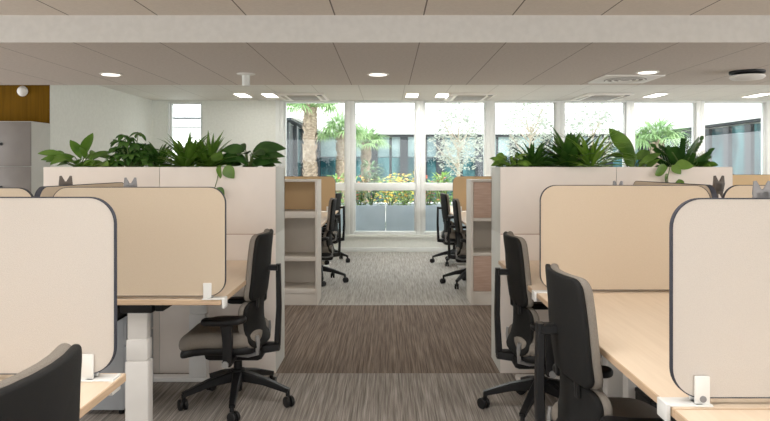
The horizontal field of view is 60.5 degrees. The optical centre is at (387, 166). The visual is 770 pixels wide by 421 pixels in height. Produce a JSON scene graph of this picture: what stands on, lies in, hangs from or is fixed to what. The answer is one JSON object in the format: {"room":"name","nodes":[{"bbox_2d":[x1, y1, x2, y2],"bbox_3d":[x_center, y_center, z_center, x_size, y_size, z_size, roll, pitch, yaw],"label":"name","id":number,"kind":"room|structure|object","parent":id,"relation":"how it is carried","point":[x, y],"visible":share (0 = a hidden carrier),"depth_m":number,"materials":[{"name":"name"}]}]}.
{"room":"open-plan office","nodes":[
{"label":"open-plan office","id":0,"kind":"room"},
{"bbox_2d":[0,85,151,166],"bbox_3d":[-5.700,0.145,9.035,3.900,2.410,3.430,0,0,0],"label":"wall","id":1,"kind":"structure","parent":0,"point":[72,112],"depth_m":8.02,"materials":[{"name":"white paint"}]},
{"bbox_2d":[17,86,27,95],"bbox_3d":[-4.048,-0.840,7.291,0.116,0.116,0.058,0,0,0],"label":"detector","id":2,"kind":"object","parent":1,"relation":"attached to","point":[22,90],"visible":1,"depth_m":7.28,"materials":[{"name":"white plastic"}]},
{"bbox_2d":[79,252,602,420],"bbox_3d":[0.400,1.400,3.750,15.800,0.100,13.500,0,0,0],"label":"floor","id":3,"kind":"structure","parent":0,"point":[317,396],"depth_m":4.58,"materials":[{"name":"grey carpet"}]},
{"bbox_2d":[0,121,49,195],"bbox_3d":[-3.950,0.435,7.104,0.420,1.830,0.412,0,0,0],"label":"locker","id":4,"kind":"object","parent":3,"relation":"on","point":[21,165],"visible":0.36,"depth_m":6.91,"materials":[{"name":"grey metal"}]},
{"bbox_2d":[0,343,81,420],"bbox_3d":[-0.803,0.858,1.210,0.648,0.976,0.663,0,0,1],"label":"office chair","id":5,"kind":"object","parent":3,"relation":"on","point":[49,389],"visible":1,"depth_m":1.22,"materials":[{"name":"black fabric"}]},
{"bbox_2d":[0,373,125,417],"bbox_3d":[-1.198,0.980,1.175,0.845,0.740,1.560,0,0,0],"label":"desk","id":6,"kind":"object","parent":3,"relation":"on","point":[91,393],"visible":0.29,"depth_m":1.81,"materials":[{"name":"brown wood"}]},
{"bbox_2d":[0,197,120,395],"bbox_3d":[-1.199,0.368,1.900,0.836,0.564,0.064,0,0,0],"label":"screen","id":7,"kind":"object","parent":6,"relation":"on","point":[58,255],"visible":0.91,"depth_m":1.89,"materials":[{"name":"beige fabric"}]},
{"bbox_2d":[43,167,159,372],"bbox_3d":[-1.877,0.675,4.523,0.760,1.350,0.404,0,0,0],"label":"cabinet","id":8,"kind":"object","parent":3,"relation":"on","point":[146,176],"visible":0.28,"depth_m":4.32,"materials":[{"name":"beige laminate"}]},
{"bbox_2d":[38,133,115,166],"bbox_3d":[-2.094,-0.091,4.518,0.507,0.278,0.430,0,0,0],"label":"peace lily","id":9,"kind":"object","parent":8,"relation":"on","point":[53,156],"visible":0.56,"depth_m":4.45,"materials":[{"name":"green plant"}]},
{"bbox_2d":[78,159,126,166],"bbox_3d":[-1.930,0.004,4.459,0.347,0.113,0.328,0,0,-35],"label":"trailing plant","id":10,"kind":"object","parent":8,"relation":"on","point":[89,163],"visible":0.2,"depth_m":4.39,"materials":[{"name":"green plant"}]},
{"bbox_2d":[105,132,159,166],"bbox_3d":[-1.730,-0.097,4.501,0.388,0.288,0.323,0,0,0],"label":"plant","id":11,"kind":"object","parent":8,"relation":"on","point":[131,153],"visible":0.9,"depth_m":4.44,"materials":[{"name":"green plant"}]},
{"bbox_2d":[135,141,182,165],"bbox_3d":[-1.601,-0.049,4.538,0.399,0.273,0.431,0,0,13],"label":"spider plant","id":12,"kind":"object","parent":8,"relation":"on","point":[158,160],"visible":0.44,"depth_m":4.50,"materials":[{"name":"green plant"}]},
{"bbox_2d":[91,313,152,413],"bbox_3d":[-1.566,1.075,3.790,0.308,0.550,0.420,0,0,0],"label":"drawer pedestal","id":13,"kind":"object","parent":3,"relation":"on","point":[117,401],"visible":0.2,"depth_m":3.58,"materials":[{"name":"grey metal"}]},
{"bbox_2d":[117,260,246,420],"bbox_3d":[-1.165,0.980,3.672,0.800,0.740,1.285,0,0,0],"label":"desk","id":14,"kind":"object","parent":3,"relation":"on","point":[140,377],"visible":0.59,"depth_m":3.14,"materials":[{"name":"brown wood"}]},
{"bbox_2d":[34,182,123,196],"bbox_3d":[-1.589,0.350,3.480,0.064,0.520,1.004,0,0,0],"label":"screen","id":15,"kind":"object","parent":14,"relation":"on","point":[44,191],"visible":0.12,"depth_m":3.17,"materials":[{"name":"beige fabric"}]},
{"bbox_2d":[117,308,127,320],"bbox_3d":[-1.455,0.713,3.672,0.140,0.154,0.685,0,0,0],"label":"cable tray","id":16,"kind":"object","parent":14,"relation":"on","point":[119,315],"depth_m":3.41,"materials":[{"name":"black plastic"}]},
{"bbox_2d":[123,177,136,186],"bbox_3d":[-1.447,0.333,3.684,0.086,0.553,0.186,0,0,-29],"label":"monitor arm","id":17,"kind":"object","parent":14,"relation":"on","point":[133,183],"visible":0.22,"depth_m":3.60,"materials":[{"name":"grey metal"}]},
{"bbox_2d":[53,187,226,308],"bbox_3d":[-1.152,0.371,3.055,0.804,0.558,0.064,0,0,0],"label":"screen","id":18,"kind":"object","parent":14,"relation":"on","point":[171,241],"visible":0.65,"depth_m":3.05,"materials":[{"name":"beige fabric"}]},
{"bbox_2d":[160,167,284,372],"bbox_3d":[-1.115,0.675,4.523,0.760,1.350,0.404,0,0,0],"label":"cabinet","id":19,"kind":"object","parent":3,"relation":"on","point":[255,197],"visible":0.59,"depth_m":4.32,"materials":[{"name":"beige laminate"}]},
{"bbox_2d":[152,131,211,166],"bbox_3d":[-1.368,-0.087,4.473,0.541,0.306,0.499,0,0,0],"label":"dracaena","id":20,"kind":"object","parent":19,"relation":"on","point":[190,147],"visible":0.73,"depth_m":4.42,"materials":[{"name":"green plant"}]},
{"bbox_2d":[181,130,237,166],"bbox_3d":[-1.232,-0.099,4.545,0.455,0.320,0.499,0,0,0],"label":"dracaena","id":21,"kind":"object","parent":19,"relation":"on","point":[213,146],"visible":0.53,"depth_m":4.48,"materials":[{"name":"green plant"}]},
{"bbox_2d":[210,152,234,194],"bbox_3d":[-1.089,0.058,4.299,0.154,0.313,0.101,0,0,-34],"label":"trailing vine","id":22,"kind":"object","parent":19,"relation":"on","point":[228,171],"visible":0.71,"depth_m":4.30,"materials":[{"name":"green plant"}]},
{"bbox_2d":[220,141,285,166],"bbox_3d":[-0.929,-0.066,4.533,0.405,0.226,0.377,0,0,-39],"label":"philodendron","id":23,"kind":"object","parent":19,"relation":"on","point":[265,154],"visible":0.86,"depth_m":4.49,"materials":[{"name":"green plant"}]},
{"bbox_2d":[177,229,294,420],"bbox_3d":[-0.848,0.858,3.775,0.648,0.976,0.663,0,0,0],"label":"office chair","id":24,"kind":"object","parent":3,"relation":"on","point":[245,336],"visible":1,"depth_m":3.63,"materials":[{"name":"grey fabric"}]},
{"bbox_2d":[285,179,320,304],"bbox_3d":[-1.095,0.738,6.640,0.810,1.225,0.380,0,0,0],"label":"bookcase","id":25,"kind":"object","parent":3,"relation":"on","point":[302,196],"visible":0.47,"depth_m":6.81,"materials":[{"name":"beige laminate"}]},
{"bbox_2d":[321,212,336,266],"bbox_3d":[-1.123,0.980,7.940,0.845,0.740,2.120,0,0,0],"label":"desk","id":26,"kind":"object","parent":3,"relation":"on","point":[324,215],"visible":0.05,"depth_m":8.05,"materials":[{"name":"brown wood"}]},
{"bbox_2d":[285,176,335,211],"bbox_3d":[-1.115,0.368,8.960,0.804,0.484,0.064,0,0,0],"label":"screen","id":27,"kind":"object","parent":26,"relation":"on","point":[328,184],"visible":0.24,"depth_m":8.95,"materials":[{"name":"fabric"}]},
{"bbox_2d":[321,198,348,286],"bbox_3d":[-0.788,0.858,7.746,0.648,0.976,0.663,0,0,-4],"label":"office chair","id":28,"kind":"object","parent":3,"relation":"on","point":[328,252],"visible":0.6,"depth_m":7.60,"materials":[{"name":"black plastic"}]},
{"bbox_2d":[321,192,349,264],"bbox_3d":[-0.849,0.858,9.414,0.648,0.976,0.663,0,0,6],"label":"office chair","id":29,"kind":"object","parent":3,"relation":"on","point":[335,232],"visible":0.48,"depth_m":9.32,"materials":[{"name":"black plastic"}]},
{"bbox_2d":[430,193,465,265],"bbox_3d":[0.918,0.858,9.254,0.648,0.976,0.663,0,0,-4],"label":"office chair","id":30,"kind":"object","parent":3,"relation":"on","point":[445,203],"visible":0.59,"depth_m":9.13,"materials":[{"name":"black plastic"}]},
{"bbox_2d":[440,198,465,288],"bbox_3d":[0.918,0.858,7.556,0.648,0.976,0.663,0,0,5],"label":"office chair","id":31,"kind":"object","parent":3,"relation":"on","point":[460,247],"visible":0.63,"depth_m":7.40,"materials":[{"name":"black plastic"}]},
{"bbox_2d":[450,212,465,267],"bbox_3d":[1.262,0.980,7.940,0.845,0.740,2.120,0,0,0],"label":"desk","id":32,"kind":"object","parent":3,"relation":"on","point":[463,214],"visible":0.04,"depth_m":8.54,"materials":[{"name":"brown wood"}]},
{"bbox_2d":[453,176,490,211],"bbox_3d":[1.282,0.368,8.960,0.804,0.484,0.064,0,0,0],"label":"screen","id":33,"kind":"object","parent":32,"relation":"on","point":[459,182],"visible":0.16,"depth_m":8.95,"materials":[{"name":"fabric"}]},
{"bbox_2d":[466,179,490,304],"bbox_3d":[1.206,0.738,6.637,0.789,1.225,0.386,0,0,0],"label":"bookcase","id":34,"kind":"object","parent":3,"relation":"on","point":[478,191],"visible":0.37,"depth_m":6.45,"materials":[{"name":"beige laminate"}]},
{"bbox_2d":[477,231,601,420],"bbox_3d":[0.823,0.858,3.625,0.648,0.976,0.663,0,0,1],"label":"office chair","id":35,"kind":"object","parent":3,"relation":"on","point":[520,335],"visible":0.59,"depth_m":3.51,"materials":[{"name":"black plastic"}]},
{"bbox_2d":[491,167,615,372],"bbox_3d":[1.115,0.675,4.523,0.760,1.350,0.404,0,0,0],"label":"cabinet","id":36,"kind":"object","parent":3,"relation":"on","point":[516,192],"visible":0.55,"depth_m":4.32,"materials":[{"name":"beige laminate"}]},
{"bbox_2d":[490,152,531,166],"bbox_3d":[0.828,-0.025,4.461,0.286,0.145,0.262,0,0,0],"label":"trailing plant","id":37,"kind":"object","parent":36,"relation":"on","point":[500,159],"visible":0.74,"depth_m":4.42,"materials":[{"name":"green plant"}]},
{"bbox_2d":[507,141,557,166],"bbox_3d":[0.986,-0.054,4.505,0.367,0.266,0.346,0,0,16],"label":"dracaena","id":38,"kind":"object","parent":36,"relation":"on","point":[538,157],"visible":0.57,"depth_m":4.44,"materials":[{"name":"green plant"}]},
{"bbox_2d":[533,126,613,166],"bbox_3d":[1.245,-0.082,4.507,0.578,0.414,0.580,0,0,0],"label":"dracaena","id":39,"kind":"object","parent":36,"relation":"on","point":[567,147],"visible":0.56,"depth_m":4.45,"materials":[{"name":"green plant"}]},
{"bbox_2d":[547,126,637,166],"bbox_3d":[1.361,-0.094,4.415,0.575,0.357,0.632,0,0,-29],"label":"spider plant","id":40,"kind":"object","parent":36,"relation":"on","point":[596,156],"visible":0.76,"depth_m":4.35,"materials":[{"name":"green plant"}]},
{"bbox_2d":[498,260,668,396],"bbox_3d":[1.143,0.980,3.752,0.845,0.740,1.115,0,0,0],"label":"desk","id":41,"kind":"object","parent":3,"relation":"on","point":[613,386],"visible":0.07,"depth_m":3.30,"materials":[{"name":"brown wood"}]},
{"bbox_2d":[532,185,710,300],"bbox_3d":[1.137,0.369,3.215,0.863,0.562,0.064,0,0,0],"label":"screen","id":42,"kind":"object","parent":41,"relation":"on","point":[611,237],"visible":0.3,"depth_m":3.21,"materials":[{"name":"beige fabric"}]},
{"bbox_2d":[633,181,716,197],"bbox_3d":[1.589,0.349,3.735,0.064,0.522,1.054,0,0,0],"label":"screen","id":43,"kind":"object","parent":41,"relation":"on","point":[711,190],"visible":0.12,"depth_m":3.55,"materials":[{"name":"beige fabric"}]},
{"bbox_2d":[534,263,670,420],"bbox_3d":[0.763,0.858,2.365,0.648,0.976,0.663,0,0,-1],"label":"office chair","id":44,"kind":"object","parent":3,"relation":"on","point":[572,327],"visible":0.99,"depth_m":2.25,"materials":[{"name":"black fabric"}]},
{"bbox_2d":[537,293,769,417],"bbox_3d":[1.143,0.980,2.428,0.845,0.740,1.525,0,0,0],"label":"desk","id":45,"kind":"object","parent":3,"relation":"on","point":[633,328],"visible":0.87,"depth_m":2.31,"materials":[{"name":"brown wood"}]},
{"bbox_2d":[657,198,769,420],"bbox_3d":[1.135,0.365,1.705,0.858,0.570,0.064,0,0,0],"label":"screen","id":46,"kind":"object","parent":45,"relation":"on","point":[719,248],"visible":1,"depth_m":1.70,"materials":[{"name":"beige fabric"}]},
{"bbox_2d":[752,181,769,197],"bbox_3d":[1.424,0.331,2.577,0.086,0.558,0.186,0,0,6],"label":"monitor arm","id":47,"kind":"object","parent":45,"relation":"on","point":[757,192],"visible":0.24,"depth_m":2.49,"materials":[{"name":"grey metal"}]},
{"bbox_2d":[635,387,675,420],"bbox_3d":[1.240,1.177,2.979,0.226,0.345,0.288,0,0,0],"label":"cable tray","id":48,"kind":"object","parent":3,"relation":"on","point":[640,395],"visible":0.17,"depth_m":2.91,"materials":[{"name":"black plastic"}]},
{"bbox_2d":[616,167,732,197],"bbox_3d":[1.877,0.675,4.523,0.760,1.350,0.404,0,0,0],"label":"cabinet","id":49,"kind":"object","parent":3,"relation":"on","point":[628,175],"visible":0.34,"depth_m":4.32,"materials":[{"name":"beige laminate"}]},
{"bbox_2d":[609,128,660,166],"bbox_3d":[1.664,-0.107,4.481,0.377,0.311,0.232,0,0,0],"label":"plant","id":50,"kind":"object","parent":49,"relation":"on","point":[647,159],"visible":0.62,"depth_m":4.47,"materials":[{"name":"green plant"}]},
{"bbox_2d":[655,159,693,182],"bbox_3d":[1.854,0.046,4.320,0.264,0.192,0.124,0,0,0],"label":"trailing vine","id":51,"kind":"object","parent":49,"relation":"on","point":[682,164],"visible":0.84,"depth_m":4.29,"materials":[{"name":"green plant"}]},
{"bbox_2d":[650,136,714,166],"bbox_3d":[2.007,-0.081,4.491,0.417,0.278,0.293,0,0,0],"label":"zamioculcas","id":52,"kind":"object","parent":49,"relation":"on","point":[671,155],"visible":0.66,"depth_m":4.50,"materials":[{"name":"green plant"}]},
{"bbox_2d":[693,161,717,166],"bbox_3d":[2.115,0.005,4.462,0.221,0.086,0.192,0,0,-31],"label":"trailing plant","id":53,"kind":"object","parent":49,"relation":"on","point":[710,164],"visible":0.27,"depth_m":4.42,"materials":[{"name":"green plant"}]},
{"bbox_2d":[675,410,769,420],"bbox_3d":[1.143,0.980,0.880,0.845,0.740,1.560,0,0,0],"label":"desk","id":54,"kind":"object","parent":3,"relation":"on","point":[680,415],"visible":1,"depth_m":1.62,"materials":[{"name":"brown wood"}]},
{"bbox_3d":[2.034,0.980,3.752,0.845,0.740,1.115,0,0,0],"label":"desk","id":55,"kind":"object","parent":3,"relation":"on","visible":0},
{"bbox_2d":[712,175,724,197],"bbox_3d":[1.812,0.328,3.728,0.086,0.563,0.186,0,0,-11],"label":"monitor arm","id":56,"kind":"object","parent":55,"relation":"on","point":[719,185],"visible":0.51,"depth_m":3.64,"materials":[{"name":"grey metal"}]},
{"bbox_2d":[722,185,764,197],"bbox_3d":[2.040,0.349,3.230,0.804,0.522,0.064,0,0,0],"label":"screen","id":57,"kind":"object","parent":55,"relation":"on","point":[736,191],"visible":0.16,"depth_m":3.22,"materials":[{"name":"beige fabric"}]},
{"bbox_3d":[-2.034,0.980,3.673,0.845,0.740,1.285,0,0,0],"label":"desk","id":58,"kind":"object","parent":3,"relation":"on","visible":0},
{"bbox_2d":[0,188,33,196],"bbox_3d":[-2.045,0.353,3.070,0.804,0.514,0.064,0,0,0],"label":"screen","id":59,"kind":"object","parent":58,"relation":"on","point":[4,192],"visible":0.13,"depth_m":3.06,"materials":[{"name":"beige fabric"}]},
{"bbox_2d":[59,176,72,184],"bbox_3d":[-1.768,0.328,3.679,0.086,0.563,0.186,0,0,-11],"label":"monitor arm","id":60,"kind":"object","parent":58,"relation":"on","point":[62,181],"visible":0.18,"depth_m":3.59,"materials":[{"name":"grey metal"}]},
{"bbox_3d":[5.022,0.980,9.550,0.845,0.740,1.600,0,0,0],"label":"desk","id":61,"kind":"object","parent":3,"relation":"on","visible":0},
{"bbox_2d":[733,175,769,185],"bbox_3d":[5.200,0.356,9.000,1.404,0.506,0.064,0,0,0],"label":"screen","id":62,"kind":"object","parent":61,"relation":"on","point":[737,179],"visible":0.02,"depth_m":8.99,"materials":[{"name":"fabric"}]},
{"bbox_2d":[0,15,769,84],"bbox_3d":[0.400,-1.065,5.805,15.800,0.390,2.390,0,0,0],"label":"ceiling","id":63,"kind":"structure","parent":0,"point":[34,49],"depth_m":4.80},
{"bbox_2d":[99,73,122,75],"bbox_3d":[-2.590,-0.864,6.170,0.208,0.012,0.208,0,0,0],"label":"recessed light","id":64,"kind":"object","parent":63,"relation":"in","point":[103,74],"visible":1,"depth_m":6.12,"materials":[{"name":"white plastic"}]},
{"bbox_2d":[237,73,254,85],"bbox_3d":[-1.323,-0.812,6.150,0.170,0.115,0.170,0,0,0],"label":"ceiling sensor","id":65,"kind":"object","parent":63,"relation":"attached to","point":[245,76],"visible":1,"depth_m":6.12,"materials":[{"name":"white plastic"}]},
{"bbox_2d":[367,73,388,75],"bbox_3d":[-0.094,-0.864,6.170,0.208,0.012,0.208,0,0,0],"label":"recessed light","id":66,"kind":"object","parent":63,"relation":"in","point":[368,74],"visible":1,"depth_m":6.12,"materials":[{"name":"white plastic"}]},
{"bbox_2d":[588,75,664,83],"bbox_3d":[2.330,-0.859,6.490,0.560,0.022,0.560,0,0,0],"label":"ceiling vent","id":67,"kind":"object","parent":63,"relation":"in","point":[606,79],"visible":1,"depth_m":6.45,"materials":[{"name":"white metal"}]},
{"bbox_2d":[636,70,658,73],"bbox_3d":[2.370,-0.864,6.030,0.208,0.012,0.208,0,0,0],"label":"recessed light","id":68,"kind":"object","parent":63,"relation":"in","point":[646,71],"visible":1,"depth_m":6.00,"materials":[{"name":"white plastic"}]},
{"bbox_2d":[728,69,765,80],"bbox_3d":[3.264,-0.829,6.000,0.300,0.082,0.300,0,0,0],"label":"ceiling device","id":69,"kind":"object","parent":63,"relation":"attached to","point":[745,74],"visible":1,"depth_m":5.90,"materials":[{"name":"black plastic"}]},
{"bbox_2d":[0,0,769,14],"bbox_3d":[0.400,-1.160,0.805,15.800,0.200,7.610,0,0,0],"label":"ceiling","id":70,"kind":"structure","parent":0,"point":[7,7],"depth_m":4.39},
{"bbox_2d":[100,85,769,99],"bbox_3d":[0.400,-1.160,8.875,15.800,0.200,3.750,0,0,0],"label":"ceiling","id":71,"kind":"structure","parent":0,"point":[151,92],"depth_m":9.27,"materials":[{"name":"white paint"}]},
{"bbox_2d":[277,93,328,100],"bbox_3d":[-1.254,-1.042,9.850,0.680,0.035,0.840,0,0,0],"label":"air conditioner","id":72,"kind":"object","parent":71,"relation":"attached to","point":[286,96],"visible":1,"depth_m":9.64,"materials":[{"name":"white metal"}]},
{"bbox_2d":[287,96,319,99],"bbox_3d":[-1.254,-1.028,9.850,0.422,0.005,0.521,0,0,0],"label":"grille","id":73,"kind":"object","parent":72,"relation":"attached to","point":[288,97],"depth_m":9.78,"materials":[{"name":"white metal"}]},
{"bbox_2d":[444,93,495,100],"bbox_3d":[1.209,-1.042,9.850,0.680,0.035,0.840,0,0,0],"label":"air conditioner","id":74,"kind":"object","parent":71,"relation":"attached to","point":[451,96],"visible":1,"depth_m":9.64,"materials":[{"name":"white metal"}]},
{"bbox_2d":[453,96,484,99],"bbox_3d":[1.209,-1.028,9.850,0.422,0.005,0.521,0,0,0],"label":"grille","id":75,"kind":"object","parent":74,"relation":"attached to","point":[455,97],"depth_m":9.83,"materials":[{"name":"white metal"}]},
{"bbox_2d":[571,93,633,100],"bbox_3d":[3.179,-1.042,9.850,0.680,0.035,0.840,0,0,0],"label":"air conditioner","id":76,"kind":"object","parent":71,"relation":"attached to","point":[588,96],"visible":1,"depth_m":9.68,"materials":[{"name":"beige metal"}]},
{"bbox_2d":[583,96,620,99],"bbox_3d":[3.179,-1.028,9.850,0.422,0.005,0.521,0,0,0],"label":"grille","id":77,"kind":"object","parent":76,"relation":"attached to","point":[590,97],"depth_m":9.78,"materials":[{"name":"white metal"}]},
{"bbox_2d":[643,93,668,96],"bbox_3d":[3.924,-1.053,9.700,0.200,0.014,0.500,0,0,0],"label":"recessed light","id":78,"kind":"object","parent":71,"relation":"in","point":[653,94],"visible":1,"depth_m":9.64,"materials":[{"name":"white plastic"}]},
{"bbox_2d":[742,93,769,96],"bbox_3d":[5.423,-1.053,9.700,0.200,0.014,0.500,0,0,0],"label":"recessed light","id":79,"kind":"object","parent":71,"relation":"in","point":[757,94],"visible":1,"depth_m":9.66,"materials":[{"name":"white plastic"}]},
{"bbox_2d":[747,94,769,96],"bbox_3d":[5.423,-1.048,9.700,0.170,0.002,0.470,0,0,0],"label":"diffuser","id":80,"kind":"object","parent":79,"relation":"attached to","point":[753,95],"depth_m":9.66,"materials":[{"name":"white plastic"}]},
{"bbox_2d":[152,100,769,246],"bbox_3d":[2.275,0.195,10.600,12.050,2.510,0.240,0,0,0],"label":"wall","id":81,"kind":"structure","parent":0,"point":[249,122],"depth_m":10.50,"materials":[{"name":"white paint"}]},
{"bbox_2d":[168,102,201,164],"bbox_3d":[-3.232,-0.318,10.590,0.555,1.435,0.140,0,0,0],"label":"window","id":82,"kind":"structure","parent":81,"relation":"in","point":[170,104],"depth_m":10.54,"materials":[{"name":"clear glass"}]},
{"bbox_2d":[275,100,279,166],"bbox_3d":[-1.758,0.011,10.600,0.063,2.138,0.200,0,0,0],"label":"trim","id":83,"kind":"structure","parent":81,"relation":"attached to","point":[277,102],"depth_m":10.50,"materials":[{"name":"white paint"}]},
{"bbox_2d":[280,101,349,234],"bbox_3d":[-1.167,0.011,10.590,1.119,2.138,0.140,0,0,0],"label":"window","id":84,"kind":"structure","parent":81,"relation":"in","point":[345,186],"depth_m":10.52,"materials":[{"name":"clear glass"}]},
{"bbox_2d":[350,101,419,234],"bbox_3d":[-0.049,0.011,10.590,1.119,2.138,0.140,0,0,0],"label":"window","id":85,"kind":"structure","parent":81,"relation":"in","point":[354,186],"depth_m":10.53,"materials":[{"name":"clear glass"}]},
{"bbox_2d":[334,247,452,251],"bbox_3d":[3.255,1.315,10.494,10.090,0.070,0.012,0,0,0],"label":"baseboard","id":86,"kind":"structure","parent":81,"relation":"attached to","point":[343,249],"depth_m":10.49,"materials":[{"name":"white paint"}]},
{"bbox_2d":[420,101,489,234],"bbox_3d":[1.071,0.011,10.590,1.119,2.138,0.140,0,0,0],"label":"window","id":87,"kind":"structure","parent":81,"relation":"in","point":[424,186],"depth_m":10.53,"materials":[{"name":"white metal"}]},
{"bbox_2d":[490,101,559,175],"bbox_3d":[2.189,0.011,10.590,1.119,2.138,0.140,0,0,0],"label":"window","id":88,"kind":"structure","parent":81,"relation":"in","point":[556,104],"depth_m":10.52,"materials":[{"name":"white metal"}]},
{"bbox_2d":[560,101,630,166],"bbox_3d":[3.308,0.011,10.590,1.119,2.138,0.140,0,0,0],"label":"window","id":89,"kind":"structure","parent":81,"relation":"in","point":[626,105],"depth_m":10.52,"materials":[{"name":"white metal"}]},
{"bbox_2d":[631,101,700,155],"bbox_3d":[4.428,0.011,10.590,1.119,2.138,0.140,0,0,0],"label":"window","id":90,"kind":"structure","parent":81,"relation":"in","point":[696,105],"depth_m":10.52,"materials":[{"name":"white metal"}]},
{"bbox_2d":[701,101,769,174],"bbox_3d":[5.546,0.011,10.590,1.119,2.138,0.140,0,0,0],"label":"window","id":91,"kind":"structure","parent":81,"relation":"in","point":[765,105],"depth_m":10.53,"materials":[{"name":"white metal"}]},
{"label":"outside","id":92,"kind":"structure","parent":0,"visible":0},
{"bbox_2d":[373,202,451,230],"bbox_3d":[5.000,1.485,35.350,50.000,0.230,49.300,0,0,0],"label":"ground","id":93,"kind":"structure","parent":92,"point":[373,202],"depth_m":25.47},
{"bbox_2d":[173,105,326,175],"bbox_3d":[-5.505,-0.450,21.135,6.350,3.640,8.530,0,0,0],"label":"building","id":94,"kind":"structure","parent":93,"relation":"on","point":[186,118],"depth_m":17.18,"materials":[{"name":"stone"}]},
{"bbox_2d":[287,103,343,175],"bbox_3d":[-1.858,-0.374,15.601,1.841,3.502,1.896,0,0,0],"label":"palm tree","id":95,"kind":"object","parent":93,"relation":"on","point":[310,114],"visible":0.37,"depth_m":15.47,"materials":[{"name":"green plant"}]},
{"bbox_2d":[317,110,374,202],"bbox_3d":[-1.323,-0.133,19.011,1.909,3.024,1.902,0,0,0],"label":"palm tree","id":96,"kind":"object","parent":93,"relation":"on","point":[338,131],"visible":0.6,"depth_m":18.85,"materials":[{"name":"green plant"}]},
{"bbox_2d":[324,203,384,230],"bbox_3d":[-0.993,1.010,11.500,1.895,0.720,0.700,0,0,0],"label":"planter","id":97,"kind":"object","parent":93,"relation":"on","point":[368,217],"visible":0.13,"depth_m":11.15,"materials":[{"name":"metal"}]},
{"bbox_2d":[329,173,343,204],"bbox_3d":[-0.886,0.413,11.490,0.608,0.642,0.476,0,0,0],"label":"shrub","id":98,"kind":"object","parent":97,"relation":"on","point":[339,179],"visible":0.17,"depth_m":11.48,"materials":[{"name":"green plant"}]},
{"bbox_2d":[356,191,367,204],"bbox_3d":[-0.501,0.521,11.543,0.374,0.427,0.367,0,0,-36],"label":"shrub","id":99,"kind":"object","parent":97,"relation":"on","point":[359,196],"visible":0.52,"depth_m":11.50,"materials":[{"name":"green plant"}]},
{"bbox_2d":[356,159,386,204],"bbox_3d":[-0.281,0.295,11.545,0.631,0.875,0.523,0,0,0],"label":"shrub","id":100,"kind":"object","parent":97,"relation":"on","point":[366,175],"visible":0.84,"depth_m":11.49,"materials":[{"name":"green plant"}]},
{"bbox_2d":[356,124,391,202],"bbox_3d":[-0.725,-0.015,21.611,1.815,2.788,1.809,0,0,0],"label":"palm tree","id":101,"kind":"object","parent":93,"relation":"on","point":[366,144],"visible":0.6,"depth_m":21.46,"materials":[{"name":"green plant"}]},
{"bbox_2d":[361,176,409,227],"bbox_3d":[-0.096,0.789,13.985,1.281,1.211,0.924,0,0,0],"label":"clump","id":102,"kind":"object","parent":93,"relation":"on","point":[379,180],"visible":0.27,"depth_m":14.00,"materials":[{"name":"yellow plant"}]},
{"bbox_2d":[382,172,413,212],"bbox_3d":[0.305,0.744,14.995,1.115,1.299,0.783,0,0,0],"label":"clump","id":103,"kind":"object","parent":93,"relation":"on","point":[395,178],"visible":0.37,"depth_m":14.97,"materials":[{"name":"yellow plant"}]},
{"bbox_2d":[386,203,413,230],"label":"planter","id":104,"kind":"object","parent":93,"relation":"on","point":[399,217],"depth_m":11.15,"materials":[{"name":"metal"}]},
{"bbox_2d":[378,182,401,205],"bbox_3d":[0.053,0.494,11.516,0.516,0.481,0.467,0,0,20],"label":"shrub","id":105,"kind":"object","parent":104,"relation":"on","point":[388,194],"visible":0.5,"depth_m":11.46,"materials":[{"name":"green plant"}]},
{"bbox_2d":[393,180,413,204],"bbox_3d":[0.300,0.480,11.502,0.489,0.509,0.424,0,0,0],"label":"shrub","id":106,"kind":"object","parent":104,"relation":"on","point":[403,192],"visible":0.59,"depth_m":11.47,"materials":[{"name":"green plant"}]},
{"bbox_2d":[426,203,443,230],"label":"planter","id":107,"kind":"object","parent":93,"relation":"on","point":[431,210],"depth_m":11.15,"materials":[{"name":"metal"}]},
{"bbox_2d":[426,181,437,204],"bbox_3d":[0.681,0.477,11.557,0.542,0.514,0.392,0,0,0],"label":"shrub","id":108,"kind":"object","parent":107,"relation":"on","point":[432,194],"visible":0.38,"depth_m":11.51,"materials":[{"name":"green plant"}]},
{"bbox_2d":[426,171,453,204],"bbox_3d":[0.946,0.396,11.498,0.609,0.675,0.497,0,0,0],"label":"shrub","id":109,"kind":"object","parent":107,"relation":"on","point":[443,173],"visible":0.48,"depth_m":11.44,"materials":[{"name":"green plant"}]},
{"bbox_2d":[428,103,482,175],"bbox_3d":[1.812,-0.246,17.017,1.617,3.238,1.603,0,0,0],"label":"tree","id":110,"kind":"object","parent":93,"relation":"on","point":[455,160],"visible":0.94,"depth_m":16.91,"materials":[{"name":"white plant"}]},
{"bbox_2d":[320,108,644,201],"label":"window","id":111,"kind":"structure","parent":93,"relation":"on","point":[398,123],"depth_m":25.68,"materials":[{"name":"glass"}]},
{"bbox_2d":[499,103,552,159],"bbox_3d":[3.668,-0.305,16.997,1.540,3.355,1.692,0,0,0],"label":"tree","id":112,"kind":"object","parent":93,"relation":"on","point":[526,126],"visible":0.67,"depth_m":16.95,"materials":[{"name":"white plant"}]},
{"bbox_2d":[565,103,621,165],"bbox_3d":[5.111,-0.277,16.506,1.587,3.299,1.622,0,0,0],"label":"tree","id":113,"kind":"object","parent":93,"relation":"on","point":[606,112],"visible":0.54,"depth_m":16.38,"materials":[{"name":"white plant"}]},
{"bbox_2d":[635,116,691,166],"bbox_3d":[7.320,-0.006,18.006,1.856,2.776,1.903,0,0,0],"label":"palm tree","id":114,"kind":"object","parent":93,"relation":"on","point":[656,139],"visible":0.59,"depth_m":17.79,"materials":[{"name":"green plant"}]},
{"bbox_2d":[636,103,760,174],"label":"window","id":115,"kind":"structure","parent":93,"relation":"on","point":[733,129],"depth_m":19.00,"materials":[{"name":"glass"}]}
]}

